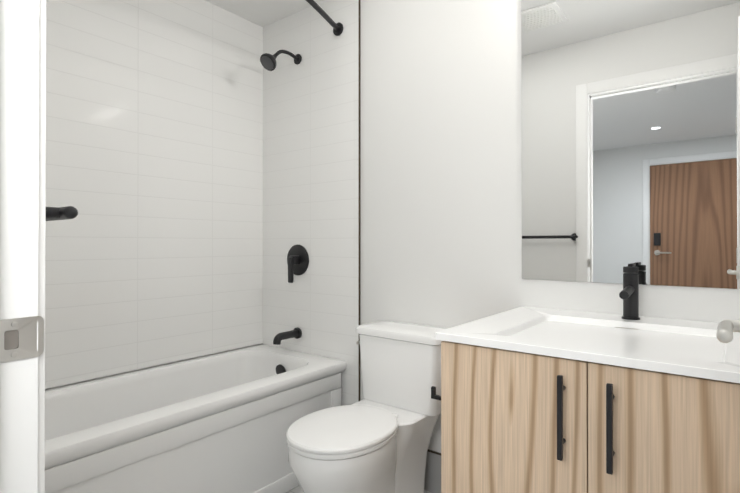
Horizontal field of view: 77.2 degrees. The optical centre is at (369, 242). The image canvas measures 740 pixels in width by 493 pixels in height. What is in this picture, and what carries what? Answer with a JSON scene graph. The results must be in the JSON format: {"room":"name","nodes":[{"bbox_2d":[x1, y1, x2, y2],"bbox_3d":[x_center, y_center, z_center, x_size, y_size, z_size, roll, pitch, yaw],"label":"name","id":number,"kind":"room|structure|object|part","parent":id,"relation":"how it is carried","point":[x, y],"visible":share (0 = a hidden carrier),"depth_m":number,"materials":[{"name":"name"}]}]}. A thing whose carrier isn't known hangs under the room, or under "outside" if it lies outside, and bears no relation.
{"room":"bathroom","nodes":[
{"label":"bathroom","id":0,"kind":"room"},
{"bbox_2d":[45,343,262,389],"bbox_3d":[-1.227,-0.130,2.180,0.120,2.510,1.722,0,0,38],"label":"wall","id":1,"kind":"structure","parent":0,"point":[148,367],"depth_m":2.25,"materials":[{"name":"white paint"}]},
{"bbox_2d":[45,0,262,388],"bbox_3d":[-1.139,-0.349,2.188,0.010,1.913,1.602,0,0,38],"label":"wall tiles","id":2,"kind":"structure","parent":1,"relation":"attached to","point":[154,168],"depth_m":2.27,"materials":[{"name":"white tile"}]},
{"bbox_2d":[205,0,322,26],"bbox_3d":[-0.839,-1.346,1.959,0.750,0.080,1.582,0,0,38],"label":"ceiling bulkhead","id":3,"kind":"object","parent":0,"point":[262,13],"visible":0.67,"depth_m":2.59,"materials":[{"name":"white paint"}]},
{"bbox_2d":[286,485,430,492],"bbox_3d":[-0.656,1.145,0.082,3.700,0.060,4.600,0,0,38],"label":"floor","id":4,"kind":"structure","parent":0,"point":[297,489],"depth_m":2.10,"materials":[{"name":"tile"}]},
{"bbox_2d":[45,344,345,492],"bbox_3d":[-0.866,0.866,1.971,0.672,0.515,1.575,0,0,38],"label":"bathtub","id":5,"kind":"object","parent":4,"relation":"on","point":[220,422],"visible":0.9,"depth_m":1.91,"materials":[{"name":"white ceramic"}]},
{"bbox_2d":[286,321,447,492],"bbox_3d":[0.000,0.747,1.830,0.444,0.753,0.742,0,0,38],"label":"toilet","id":6,"kind":"object","parent":4,"relation":"on","point":[377,439],"visible":0.94,"depth_m":1.83,"materials":[{"name":"white ceramic"}]},
{"bbox_3d":[-0.097,0.703,1.719,0.360,0.018,0.444,0,0,38],"label":"seat","id":7,"kind":"part","parent":6,"relation":"part of","materials":[{"name":"white plastic"}]},
{"bbox_3d":[-0.097,0.680,1.719,0.362,0.025,0.446,0,0,38],"label":"seat lid","id":8,"kind":"part","parent":6,"relation":"part of","materials":[{"name":"white plastic"}]},
{"bbox_3d":[-0.065,0.918,1.759,0.352,0.410,0.546,0,0,38],"label":"bowl","id":9,"kind":"part","parent":6,"relation":"part of","materials":[{"name":"white ceramic"}]},
{"bbox_3d":[0.162,0.555,2.033,0.408,0.286,0.200,0,0,38],"label":"tank","id":10,"kind":"part","parent":6,"relation":"part of","materials":[{"name":"white ceramic"}]},
{"bbox_3d":[0.162,0.391,2.034,0.436,0.041,0.224,0,0,38],"label":"tank lid","id":11,"kind":"part","parent":6,"relation":"part of","materials":[{"name":"white ceramic"}]},
{"bbox_2d":[431,263,739,492],"bbox_3d":[0.665,0.595,1.341,0.862,1.048,0.708,0,0,38],"label":"bathroom vanity","id":12,"kind":"object","parent":4,"relation":"on","point":[546,400],"visible":1,"depth_m":1.11,"materials":[{"name":"brown wood"}]},
{"bbox_3d":[0.230,0.476,1.404,0.074,0.012,0.012,0,0,38],"label":"hook post","id":13,"kind":"part","parent":12,"relation":"part of","materials":[{"name":"black metal"}]},
{"bbox_3d":[0.354,0.646,1.191,0.380,0.737,0.018,0,0,38],"label":"door","id":14,"kind":"part","parent":12,"relation":"part of","materials":[{"name":"brown wood"}]},
{"bbox_3d":[0.440,0.407,1.075,0.012,0.195,0.012,0,0,38],"label":"handle","id":15,"kind":"part","parent":12,"relation":"part of","materials":[{"name":"black metal"}]},
{"bbox_2d":[435,307,739,382],"bbox_3d":[0.702,0.299,1.327,0.785,0.092,0.686,0,0,38],"label":"countertop","id":16,"kind":"structure","parent":12,"relation":"on","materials":[{"name":"white stone"}]},
{"bbox_2d":[619,263,639,319],"bbox_3d":[0.841,0.162,1.506,0.054,0.182,0.188,0,0,38],"label":"faucet","id":17,"kind":"object","parent":16,"relation":"on","point":[629,294],"depth_m":1.51,"materials":[{"name":"black metal"}]},
{"bbox_3d":[0.522,0.407,1.012,0.012,0.195,0.012,0,0,38],"label":"handle","id":18,"kind":"part","parent":12,"relation":"part of","materials":[{"name":"black metal"}]},
{"bbox_3d":[0.656,0.645,0.956,0.380,0.737,0.018,0,0,38],"label":"door","id":19,"kind":"part","parent":12,"relation":"part of","materials":[{"name":"brown wood"}]},
{"bbox_2d":[360,0,739,452],"bbox_3d":[0.315,-0.131,2.146,2.700,2.510,0.120,0,0,38],"label":"wall","id":20,"kind":"structure","parent":0,"point":[441,163],"depth_m":2.04,"materials":[{"name":"white paint"}]},
{"bbox_2d":[263,0,358,405],"bbox_3d":[-0.350,-0.088,2.581,0.750,2.430,0.010,0,0,38],"label":"wall tiles","id":21,"kind":"structure","parent":20,"relation":"attached to","point":[311,153],"depth_m":2.54,"materials":[{"name":"white tile"}]},
{"bbox_2d":[260,50,301,70],"bbox_3d":[-0.482,-0.987,2.521,0.094,0.148,0.254,0,0,38],"label":"shower head","id":22,"kind":"object","parent":21,"relation":"attached to","point":[268,61],"visible":1,"depth_m":2.46},
{"bbox_3d":[-0.462,-1.019,2.547,0.019,0.068,0.176,0,0,38],"label":"arm","id":23,"kind":"part","parent":22,"relation":"part of"},
{"bbox_2d":[273,327,301,344],"bbox_3d":[-0.459,0.515,2.544,0.062,0.070,0.176,0,0,38],"label":"tub spout","id":24,"kind":"object","parent":21,"relation":"attached to","point":[296,333],"visible":1,"depth_m":2.53,"materials":[{"name":"black metal"}]},
{"bbox_2d":[287,244,308,282],"bbox_3d":[-0.425,0.120,2.590,0.174,0.212,0.066,0,0,38],"label":"shower valve","id":25,"kind":"object","parent":21,"relation":"attached to","point":[297,259],"visible":1,"depth_m":2.58,"materials":[{"name":"black metal"}]},
{"bbox_3d":[-0.440,0.154,2.571,0.034,0.143,0.018,0,0,38],"label":"lever","id":26,"kind":"part","parent":25,"relation":"part of","materials":[{"name":"black metal"}]},
{"bbox_2d":[306,0,342,35],"bbox_3d":[-0.594,-1.117,1.767,0.206,0.066,1.581,0,0,38],"label":"rail","id":27,"kind":"object","parent":21,"relation":"attached to","point":[338,29],"visible":1,"depth_m":2.31,"materials":[{"name":"black"}]},
{"bbox_2d":[359,0,360,400],"bbox_3d":[-0.053,-0.090,2.349,0.004,2.430,0.012,0,0,38],"label":"trim","id":28,"kind":"structure","parent":20,"relation":"attached to","point":[359,171],"depth_m":2.35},
{"bbox_2d":[424,449,440,492],"bbox_3d":[0.279,1.032,2.085,0.837,0.185,0.011,0,0,38],"label":"baseboard","id":29,"kind":"structure","parent":20,"relation":"attached to","point":[433,475],"depth_m":2.08,"materials":[{"name":"tile"}]},
{"bbox_2d":[521,0,739,288],"bbox_3d":[0.913,-0.427,1.601,0.785,1.143,0.005,0,0,38],"label":"mirror","id":30,"kind":"object","parent":20,"relation":"attached to","point":[630,131],"visible":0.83,"depth_m":1.60,"materials":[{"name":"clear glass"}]},
{"bbox_3d":[-1.098,-0.136,1.063,1.457,2.510,0.120,0,0,38],"label":"wall","id":31,"kind":"structure","parent":0,"visible":0},
{"bbox_2d":[0,316,43,362],"bbox_3d":[-0.480,0.132,0.637,0.004,0.057,0.056,0,0,38],"label":"strike plate","id":32,"kind":"object","parent":31,"relation":"attached to","point":[26,327],"visible":1,"depth_m":0.64,"materials":[{"name":"grey metal"}]},
{"bbox_2d":[4,330,17,349],"bbox_3d":[-0.491,0.132,0.632,0.012,0.026,0.016,0,0,38],"label":"hole","id":33,"kind":"object","parent":32,"relation":"attached to","point":[10,339],"visible":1,"depth_m":0.63,"materials":[{"name":"grey"}]},
{"bbox_2d":[11,352,17,357],"bbox_3d":[-0.483,0.153,0.630,0.001,0.008,0.008,0,0,38],"label":"screw","id":34,"kind":"object","parent":32,"relation":"attached to","point":[14,354],"visible":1,"depth_m":0.63,"materials":[{"name":"grey metal"}]},
{"bbox_2d":[0,0,45,492],"bbox_3d":[-0.220,0.010,0.386,0.873,2.212,0.141,0,0,38],"label":"door frame","id":35,"kind":"structure","parent":31,"relation":"attached to","point":[19,120],"depth_m":0.64,"materials":[{"name":"white paint"}]},
{"bbox_2d":[46,206,77,220],"bbox_3d":[-0.715,-0.046,0.890,0.579,0.052,0.076,0,0,38],"label":"towel rail","id":36,"kind":"object","parent":31,"relation":"attached to","point":[61,213],"visible":0.27,"depth_m":0.74,"materials":[{"name":"black metal"}]},
{"bbox_3d":[-0.516,-0.047,0.734,0.018,0.018,0.057,0,0,38],"label":"post","id":37,"kind":"part","parent":36,"relation":"part of","materials":[{"name":"black metal"}]},
{"bbox_3d":[0.592,0.133,0.724,0.009,0.062,0.062,0,0,38],"label":"rose","id":38,"kind":"object","parent":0,"visible":0},
{"bbox_2d":[716,320,739,342],"bbox_3d":[0.540,0.133,0.692,0.035,0.019,0.135,0,0,38],"label":"door lever","id":39,"kind":"object","parent":38,"relation":"attached to","point":[726,329],"visible":1,"depth_m":0.67,"materials":[{"name":"silver metal"}]}
]}

